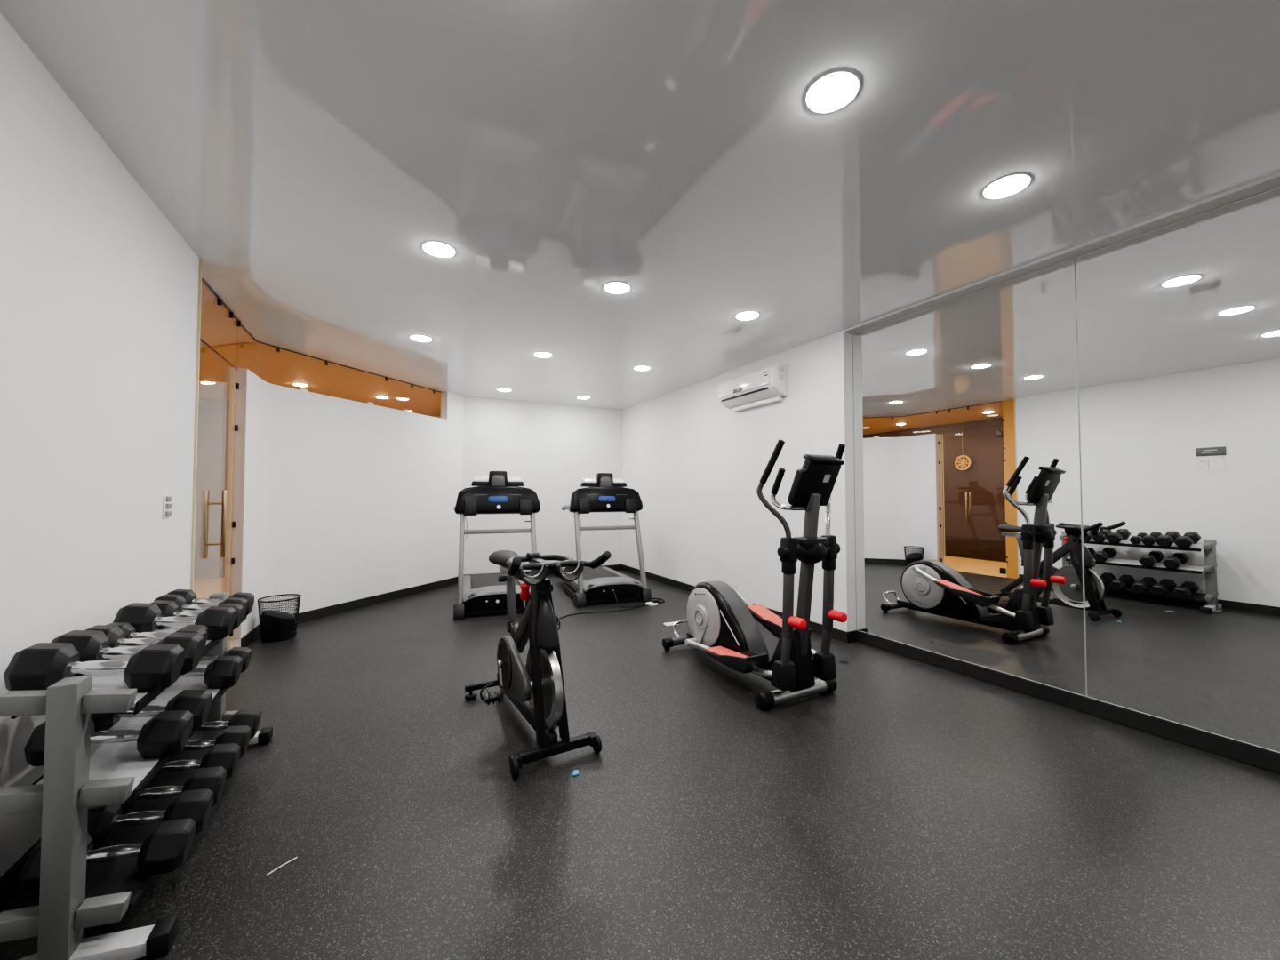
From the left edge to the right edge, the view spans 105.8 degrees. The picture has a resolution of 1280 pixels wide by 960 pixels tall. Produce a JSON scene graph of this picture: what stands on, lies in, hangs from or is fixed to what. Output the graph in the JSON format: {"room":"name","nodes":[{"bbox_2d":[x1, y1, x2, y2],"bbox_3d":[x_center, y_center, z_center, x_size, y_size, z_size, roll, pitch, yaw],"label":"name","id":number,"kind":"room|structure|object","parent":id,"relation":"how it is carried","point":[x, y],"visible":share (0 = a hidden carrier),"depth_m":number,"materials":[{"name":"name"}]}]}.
{"room":"gym","nodes":[
{"label":"gym","id":0,"kind":"room"},
{"bbox_2d":[0,12,199,877],"bbox_3d":[-1.545,-0.068,0.497,0.150,2.765,5.500,1,-2,-27],"label":"wall","id":1,"kind":"structure","parent":0,"point":[99,289],"depth_m":1.85,"materials":[{"name":"white paint"}]},
{"bbox_2d":[0,837,41,911],"bbox_3d":[-1.474,1.268,0.495,0.012,0.095,5.500,1,-2,-27],"label":"baseboard","id":2,"kind":"structure","parent":1,"relation":"attached to","point":[10,884],"depth_m":1.56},
{"bbox_2d":[162,495,172,518],"bbox_3d":[-2.551,0.142,2.618,0.017,0.125,0.075,1,-2,-27],"label":"light switch","id":3,"kind":"object","parent":1,"relation":"attached to","point":[167,499],"visible":1,"depth_m":2.60,"materials":[{"name":"white plastic"}]},
{"bbox_2d":[190,258,202,591],"bbox_3d":[-2.772,0.004,2.964,0.085,2.761,0.012,1,-2,-27],"label":"door frame","id":4,"kind":"structure","parent":1,"relation":"attached to","point":[200,260],"depth_m":2.99,"materials":[{"name":"beige wood"}]},
{"bbox_2d":[193,398,229,579],"bbox_3d":[-6.539,0.145,7.740,1.900,2.825,0.040,1,-2,-27],"label":"wall","id":5,"kind":"structure","parent":0,"point":[212,432],"depth_m":7.62,"materials":[{"name":"white paint"}]},
{"bbox_2d":[230,368,447,647],"bbox_3d":[-3.254,0.281,5.482,0.442,2.360,2.942,0,-2,12],"label":"wall partition","id":6,"kind":"structure","parent":0,"point":[345,500],"depth_m":5.29,"materials":[{"name":"white paint"}]},
{"bbox_2d":[227,366,239,647],"bbox_3d":[-3.354,0.237,3.996,0.030,2.350,0.060,1,-2,-27],"label":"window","id":7,"kind":"structure","parent":6,"relation":"in","point":[236,385],"depth_m":4.00,"materials":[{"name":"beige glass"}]},
{"bbox_2d":[224,367,247,639],"bbox_3d":[-3.371,0.189,4.036,0.113,2.260,0.008,1,-2,-27],"label":"trim","id":8,"kind":"structure","parent":6,"relation":"attached to","point":[242,372],"depth_m":4.04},
{"bbox_2d":[235,320,441,411],"bbox_3d":[-3.296,-1.099,5.536,0.382,0.402,2.927,0,-2,11],"label":"track light","id":9,"kind":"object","parent":6,"relation":"in","point":[242,326],"depth_m":5.30,"materials":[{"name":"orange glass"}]},
{"bbox_2d":[240,576,458,647],"bbox_3d":[-3.136,1.416,5.627,0.344,0.100,3.199,0,-2,12],"label":"baseboard","id":10,"kind":"structure","parent":6,"relation":"attached to","point":[252,635],"depth_m":5.51,"materials":[{"name":"black plastic"}]},
{"bbox_2d":[422,414,440,418],"bbox_3d":[-5.638,0.161,8.284,4.200,2.825,0.100,1,-2,-27],"label":"wall","id":11,"kind":"structure","parent":0,"point":[436,416],"depth_m":9.18,"materials":[{"name":"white paint"}]},
{"bbox_2d":[440,391,463,579],"bbox_3d":[-2.744,0.124,7.048,0.124,2.765,0.343,-1,-2,18],"label":"wall","id":12,"kind":"structure","parent":0,"point":[452,404],"depth_m":7.00,"materials":[{"name":"white paint"}]},
{"bbox_2d":[462,396,622,575],"bbox_3d":[-1.502,0.148,7.847,2.615,2.765,0.120,1,-2,-27],"label":"wall","id":13,"kind":"structure","parent":0,"point":[551,447],"depth_m":7.76,"materials":[{"name":"white paint"}]},
{"bbox_2d":[521,564,621,576],"bbox_3d":[-1.478,1.480,7.745,2.630,0.095,0.012,1,-2,-27],"label":"baseboard","id":14,"kind":"structure","parent":13,"relation":"attached to","point":[614,567],"depth_m":8.25,"materials":[{"name":"black plastic"}]},
{"bbox_2d":[0,0,1279,415],"bbox_3d":[-1.754,-1.387,3.976,7.500,0.113,11.800,1,-2,-27],"label":"ceiling","id":15,"kind":"structure","parent":0,"point":[308,153],"depth_m":2.12,"materials":[{"name":"white paint"}]},
{"bbox_2d":[200,277,240,368],"bbox_3d":[-3.146,-1.149,3.624,0.027,0.419,1.027,1,-2,-27],"label":"track light","id":16,"kind":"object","parent":15,"relation":"attached to","point":[220,302],"depth_m":3.62,"materials":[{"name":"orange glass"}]},
{"bbox_2d":[200,367,234,648],"bbox_3d":[-3.129,0.228,3.539,0.136,2.333,0.931,1,-2,-27],"label":"door","id":17,"kind":"structure","parent":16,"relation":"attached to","point":[205,503],"depth_m":3.61,"materials":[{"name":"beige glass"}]},
{"bbox_2d":[293,383,308,386],"bbox_3d":[-4.653,-1.298,6.641,0.174,0.015,0.174,1,-2,-27],"label":"recessed light","id":18,"kind":"object","parent":15,"relation":"in","point":[296,384],"visible":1,"depth_m":6.61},
{"bbox_2d":[409,335,431,341],"bbox_3d":[-2.057,-1.325,4.550,0.190,0.015,0.190,1,-2,-27],"label":"recessed light","id":19,"kind":"object","parent":15,"relation":"in","point":[420,338],"visible":1,"depth_m":4.52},
{"bbox_2d":[421,240,455,257],"bbox_3d":[-1.202,-1.373,2.898,0.190,0.015,0.190,1,-2,-27],"label":"recessed light","id":20,"kind":"object","parent":15,"relation":"in","point":[439,249],"visible":1,"depth_m":2.88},
{"bbox_2d":[497,388,511,391],"bbox_3d":[-1.900,-1.259,6.792,0.190,0.015,0.190,1,-2,-27],"label":"recessed light","id":21,"kind":"object","parent":15,"relation":"in","point":[500,389],"visible":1,"depth_m":6.75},
{"bbox_2d":[534,352,551,357],"bbox_3d":[-1.018,-1.309,5.087,0.190,0.015,0.190,1,-2,-27],"label":"recessed light","id":22,"kind":"object","parent":15,"relation":"in","point":[538,354],"visible":1,"depth_m":5.06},
{"bbox_2d":[576,396,589,399],"bbox_3d":[-0.857,-1.243,7.332,0.190,0.015,0.190,1,-2,-27],"label":"recessed light","id":23,"kind":"object","parent":15,"relation":"in","point":[580,397],"visible":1,"depth_m":7.30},
{"bbox_2d":[603,281,630,293],"bbox_3d":[-0.163,-1.357,3.436,0.190,0.015,0.190,1,-2,-27],"label":"recessed light","id":24,"kind":"object","parent":15,"relation":"in","point":[613,287],"visible":1,"depth_m":3.41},
{"bbox_2d":[633,366,650,370],"bbox_3d":[0.025,-1.293,5.627,0.190,0.015,0.190,1,-2,-27],"label":"recessed light","id":25,"kind":"object","parent":15,"relation":"in","point":[640,368],"visible":1,"depth_m":5.59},
{"bbox_2d":[735,311,759,319],"bbox_3d":[0.880,-1.341,3.976,0.190,0.015,0.190,1,-2,-27],"label":"recessed light","id":26,"kind":"object","parent":15,"relation":"in","point":[748,315],"visible":1,"depth_m":3.95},
{"bbox_2d":[804,69,860,113],"bbox_3d":[0.701,-1.406,1.767,0.190,0.015,0.190,1,-2,-27],"label":"recessed light","id":27,"kind":"object","parent":15,"relation":"in","point":[833,91],"visible":1,"depth_m":1.75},
{"bbox_2d":[982,173,1031,199],"bbox_3d":[1.744,-1.390,2.307,0.190,0.015,0.190,1,-2,-27],"label":"recessed light","id":28,"kind":"object","parent":15,"relation":"in","point":[1009,185],"visible":1,"depth_m":2.29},
{"bbox_2d":[0,569,1279,959],"bbox_3d":[-1.754,1.452,3.893,7.500,0.075,11.800,1,-2,-27],"label":"floor","id":29,"kind":"structure","parent":0,"point":[909,809],"depth_m":1.94,"materials":[{"name":"rubber"}]},
{"bbox_2d":[0,592,272,959],"bbox_3d":[-1.820,0.960,1.902,0.390,0.792,1.420,1,-2,-27],"label":"dumbbell rack","id":30,"kind":"object","parent":29,"relation":"on","point":[79,774],"visible":0.56,"depth_m":1.33,"materials":[{"name":"grey metal"}]},
{"bbox_2d":[3,642,184,691],"bbox_3d":[-1.633,0.569,1.470,0.364,0.172,0.140,1,-2,-27],"label":"dumbbell","id":31,"kind":"object","parent":30,"relation":"on","point":[39,666],"visible":0.94,"depth_m":1.45,"materials":[{"name":"rubber"}]},
{"bbox_2d":[19,818,196,893],"bbox_3d":[-1.611,1.145,1.487,0.364,0.172,0.140,1,-2,-27],"label":"dumbbell","id":32,"kind":"object","parent":30,"relation":"on","point":[165,848],"visible":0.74,"depth_m":1.49,"materials":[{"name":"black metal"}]},
{"bbox_2d":[24,710,193,766],"bbox_3d":[-1.679,0.821,1.551,0.364,0.172,0.140,1,-2,-27],"label":"dumbbell","id":33,"kind":"object","parent":30,"relation":"on","point":[166,733],"visible":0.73,"depth_m":1.55,"materials":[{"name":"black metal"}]},
{"bbox_2d":[24,728,224,907],"bbox_3d":[-1.851,1.218,1.878,0.238,0.044,1.220,1,-2,-27],"label":"shelf","id":34,"kind":"object","parent":30,"relation":"attached to","point":[121,876],"depth_m":1.58,"materials":[{"name":"grey metal"}]},
{"bbox_2d":[51,630,204,675],"bbox_3d":[-1.693,0.574,1.607,0.364,0.172,0.140,1,-2,-27],"label":"dumbbell","id":35,"kind":"object","parent":30,"relation":"on","point":[91,644],"visible":0.56,"depth_m":1.59,"materials":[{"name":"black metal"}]},
{"bbox_2d":[35,664,220,793],"bbox_3d":[-1.851,0.898,1.888,0.238,0.044,1.220,1,-2,-27],"label":"shelf","id":36,"kind":"object","parent":30,"relation":"attached to","point":[112,760],"depth_m":1.56,"materials":[{"name":"metal"}]},
{"bbox_2d":[72,626,211,705],"bbox_3d":[-1.851,0.648,1.895,0.238,0.044,1.220,1,-2,-27],"label":"shelf","id":37,"kind":"object","parent":30,"relation":"attached to","point":[109,681],"depth_m":1.52,"materials":[{"name":"metal"}]},
{"bbox_2d":[85,624,207,659],"bbox_3d":[-1.767,0.584,1.726,0.333,0.151,0.122,1,-2,-27],"label":"dumbbell","id":38,"kind":"object","parent":30,"relation":"on","point":[116,636],"visible":0.33,"depth_m":1.70,"materials":[{"name":"rubber"}]},
{"bbox_2d":[87,788,213,847],"bbox_3d":[-1.694,1.149,1.647,0.364,0.172,0.140,1,-2,-27],"label":"dumbbell","id":39,"kind":"object","parent":30,"relation":"on","point":[196,804],"visible":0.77,"depth_m":1.64,"materials":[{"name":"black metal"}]},
{"bbox_2d":[90,689,212,731],"bbox_3d":[-1.771,0.826,1.729,0.364,0.172,0.140,1,-2,-27],"label":"dumbbell","id":40,"kind":"object","parent":30,"relation":"on","point":[198,702],"visible":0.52,"depth_m":1.74,"materials":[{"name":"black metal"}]},
{"bbox_2d":[107,622,207,639],"bbox_3d":[-1.832,0.594,1.827,0.303,0.130,0.102,1,-2,-27],"label":"dumbbell","id":41,"kind":"object","parent":30,"relation":"on","point":[130,632],"visible":0.3,"depth_m":1.80,"materials":[{"name":"rubber"}]},
{"bbox_2d":[120,766,226,814],"bbox_3d":[-1.767,1.154,1.788,0.364,0.172,0.140,1,-2,-27],"label":"dumbbell","id":42,"kind":"object","parent":30,"relation":"on","point":[213,779],"visible":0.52,"depth_m":1.80,"materials":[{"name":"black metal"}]},
{"bbox_2d":[112,602,235,639],"bbox_3d":[-1.906,0.584,1.998,0.364,0.172,0.140,1,-2,-27],"label":"dumbbell","id":43,"kind":"object","parent":30,"relation":"on","point":[220,620],"visible":0.84,"depth_m":1.98,"materials":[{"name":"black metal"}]},
{"bbox_2d":[146,743,240,786],"bbox_3d":[-1.859,1.159,1.966,0.364,0.172,0.140,1,-2,-27],"label":"dumbbell","id":44,"kind":"object","parent":30,"relation":"on","point":[227,756],"visible":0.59,"depth_m":1.98,"materials":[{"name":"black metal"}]},
{"bbox_2d":[150,600,243,630],"bbox_3d":[-1.961,0.598,2.133,0.333,0.151,0.122,1,-2,-27],"label":"dumbbell","id":45,"kind":"object","parent":30,"relation":"on","point":[168,608],"visible":0.38,"depth_m":2.11,"materials":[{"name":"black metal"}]},
{"bbox_2d":[153,593,247,619],"bbox_3d":[-2.038,0.599,2.250,0.333,0.151,0.122,1,-2,-27],"label":"dumbbell","id":46,"kind":"object","parent":30,"relation":"on","point":[180,600],"visible":0.46,"depth_m":2.23,"materials":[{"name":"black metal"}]},
{"bbox_2d":[168,725,251,761],"bbox_3d":[-1.942,1.164,2.126,0.364,0.172,0.140,1,-2,-27],"label":"dumbbell","id":47,"kind":"object","parent":30,"relation":"on","point":[240,735],"visible":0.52,"depth_m":2.15,"materials":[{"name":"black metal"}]},
{"bbox_2d":[167,589,254,615],"bbox_3d":[-2.100,0.603,2.370,0.333,0.151,0.122,1,-2,-27],"label":"dumbbell","id":48,"kind":"object","parent":30,"relation":"on","point":[188,595],"visible":0.48,"depth_m":2.35,"materials":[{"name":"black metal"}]},
{"bbox_2d":[179,656,242,688],"bbox_3d":[-1.968,0.838,2.111,0.364,0.172,0.140,1,-2,-27],"label":"dumbbell","id":49,"kind":"object","parent":30,"relation":"on","point":[223,672],"visible":0.49,"depth_m":2.12,"materials":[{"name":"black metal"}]},
{"bbox_2d":[198,647,251,672],"bbox_3d":[-2.052,0.852,2.292,0.333,0.151,0.122,1,-2,-27],"label":"dumbbell","id":50,"kind":"object","parent":30,"relation":"on","point":[244,652],"visible":0.19,"depth_m":2.32,"materials":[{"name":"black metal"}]},
{"bbox_2d":[189,708,261,739],"bbox_3d":[-2.034,1.169,2.304,0.364,0.172,0.140,1,-2,-27],"label":"dumbbell","id":51,"kind":"object","parent":30,"relation":"on","point":[251,717],"visible":0.49,"depth_m":2.32,"materials":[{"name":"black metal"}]},
{"bbox_2d":[257,593,301,642],"bbox_3d":[-3.262,1.246,4.380,0.318,0.366,0.318,1,-2,-27],"label":"basket","id":52,"kind":"object","parent":29,"relation":"on","point":[298,597],"visible":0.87,"depth_m":4.29,"materials":[{"name":"black metal"}]},
{"bbox_2d":[260,609,296,639],"bbox_3d":[-3.261,1.294,4.380,0.262,0.246,0.264,1,-2,-27],"label":"liner","id":53,"kind":"object","parent":52,"relation":"on","point":[265,611],"visible":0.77,"depth_m":4.28,"materials":[{"name":"black plastic"}]},
{"bbox_2d":[266,856,296,875],"bbox_3d":[-1.248,1.347,1.691,0.005,0.005,0.093,-1,-2,30],"label":"scrap","id":54,"kind":"object","parent":29,"relation":"on","point":[296,857],"visible":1,"depth_m":1.69,"materials":[{"name":"white paper"}]},
{"bbox_2d":[453,471,540,620],"bbox_3d":[-1.802,0.692,6.049,0.984,1.572,1.870,1,-2,-19],"label":"treadmill","id":55,"kind":"object","parent":29,"relation":"on","point":[498,492],"visible":0.8,"depth_m":5.48,"materials":[{"name":"black plastic"}]},
{"bbox_2d":[463,584,530,602],"bbox_3d":[-1.569,1.240,5.373,0.770,0.127,0.430,1,-2,-19],"label":"hood","id":56,"kind":"object","parent":55,"relation":"attached to","point":[490,594],"depth_m":5.18,"materials":[{"name":"silver plastic"}]},
{"bbox_2d":[473,476,521,481],"bbox_3d":[-1.677,-0.007,5.716,0.540,0.072,0.155,1,-2,-19],"label":"tray","id":57,"kind":"object","parent":55,"relation":"on","point":[476,478],"depth_m":5.66,"materials":[{"name":"black plastic"}]},
{"bbox_2d":[464,550,611,778],"bbox_3d":[-0.642,0.873,2.750,0.504,1.017,1.120,1,-2,-31],"label":"exercise bike","id":58,"kind":"object","parent":29,"relation":"on","point":[536,687],"visible":1,"depth_m":2.49,"materials":[{"name":"black plastic"}]},
{"bbox_2d":[572,769,578,775],"bbox_3d":[-0.300,1.362,2.251,0.030,0.010,0.031,0,-2,-11],"label":"wrapper","id":59,"kind":"object","parent":29,"relation":"on","point":[575,772],"visible":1,"depth_m":2.25,"materials":[{"name":"blue plastic"}]},
{"bbox_2d":[560,472,651,607],"bbox_3d":[-0.597,0.708,6.594,0.984,1.572,1.870,1,-2,-19],"label":"treadmill","id":60,"kind":"object","parent":29,"relation":"on","point":[604,493],"visible":0.99,"depth_m":5.99,"materials":[{"name":"grey plastic"}]},
{"bbox_2d":[582,478,624,482],"bbox_3d":[-0.473,0.009,6.260,0.540,0.072,0.155,1,-2,-19],"label":"tray","id":61,"kind":"object","parent":60,"relation":"on","point":[586,480],"depth_m":6.19,"materials":[{"name":"black plastic"}]},
{"bbox_2d":[576,576,643,591],"bbox_3d":[-0.365,1.256,5.917,0.770,0.127,0.430,1,-2,-19],"label":"hood","id":62,"kind":"object","parent":60,"relation":"attached to","point":[608,584],"depth_m":5.75,"materials":[{"name":"silver plastic"}]},
{"bbox_2d":[555,597,664,620],"bbox_3d":[-0.473,1.437,5.362,1.912,0.043,0.308,1,-2,-40],"label":"lead","id":63,"kind":"object","parent":29,"relation":"on","point":[653,601],"visible":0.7,"depth_m":5.42,"materials":[{"name":"black plastic"}]},
{"bbox_2d":[612,590,646,607],"bbox_3d":[-0.078,1.382,5.652,0.485,0.171,0.178,0,-2,-6],"label":"power cord","id":64,"kind":"object","parent":29,"relation":"on","point":[613,591],"visible":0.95,"depth_m":5.60,"materials":[{"name":"black plastic"}]},
{"bbox_2d":[645,601,657,605],"bbox_3d":[0.139,1.463,5.740,0.150,0.012,0.150,1,-2,-27],"label":"socket","id":65,"kind":"object","parent":29,"relation":"on","point":[647,603],"visible":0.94,"depth_m":5.70,"materials":[{"name":"white plastic"}]},
{"bbox_2d":[663,622,678,625],"bbox_3d":[0.311,1.440,4.847,0.138,0.006,0.095,1,-2,-23],"label":"paper sheet","id":66,"kind":"object","parent":29,"relation":"on","point":[668,623],"visible":0.86,"depth_m":4.85,"materials":[{"name":"white paper"}]},
{"bbox_2d":[662,439,847,710],"bbox_3d":[0.748,0.593,3.564,0.631,1.625,1.622,1,-2,-27],"label":"elliptical trainer","id":67,"kind":"object","parent":29,"relation":"on","point":[722,623],"visible":1,"depth_m":3.03,"materials":[{"name":"metal"}]},
{"bbox_2d":[622,329,855,631],"bbox_3d":[0.840,0.105,6.385,0.200,2.765,4.630,1,-2,-27],"label":"wall","id":68,"kind":"structure","parent":0,"point":[696,465],"depth_m":5.55,"materials":[{"name":"white paint"}]},
{"bbox_2d":[621,564,847,643],"bbox_3d":[0.748,1.438,6.292,0.012,0.095,4.642,1,-2,-27],"label":"baseboard","id":69,"kind":"structure","parent":68,"relation":"attached to","point":[836,634],"depth_m":6.47,"materials":[{"name":"black plastic"}]},
{"bbox_2d":[718,363,788,411],"bbox_3d":[1.202,-0.981,5.267,0.213,0.350,0.924,1,-2,-27],"label":"air conditioner","id":70,"kind":"object","parent":68,"relation":"attached to","point":[768,385],"visible":1,"depth_m":5.11,"materials":[{"name":"white plastic"}]},
{"bbox_2d":[848,630,857,642],"bbox_3d":[1.871,1.378,4.267,0.130,0.095,0.012,1,-2,-27],"label":"baseboard","id":71,"kind":"structure","parent":68,"relation":"attached to","point":[852,635],"depth_m":4.26,"materials":[{"name":"black plastic"}]},
{"bbox_2d":[864,288,1277,752],"bbox_3d":[3.051,-0.013,2.352,0.150,2.765,4.570,1,-2,-27],"label":"wall","id":72,"kind":"structure","parent":0,"point":[1076,289],"depth_m":2.92,"materials":[{"name":"white paint"}]},
{"bbox_2d":[852,257,1087,696],"bbox_3d":[2.290,-0.013,3.630,0.008,2.650,1.596,1,-2,-27],"label":"wall mirror","id":73,"kind":"object","parent":72,"relation":"attached to","point":[968,492],"visible":1,"depth_m":3.42,"materials":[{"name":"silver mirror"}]},
{"bbox_2d":[856,630,1279,773],"bbox_3d":[2.970,1.320,2.270,0.022,0.087,4.570,1,-2,-27],"label":"baseboard","id":74,"kind":"structure","parent":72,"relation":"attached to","point":[1269,760],"depth_m":2.82,"materials":[{"name":"black plastic"}]},
{"bbox_2d":[1075,186,1279,752],"bbox_3d":[3.003,-0.054,2.253,0.008,2.650,1.498,1,-2,-27],"label":"wall mirror","id":75,"kind":"object","parent":72,"relation":"attached to","point":[1179,323],"visible":1,"depth_m":2.53,"materials":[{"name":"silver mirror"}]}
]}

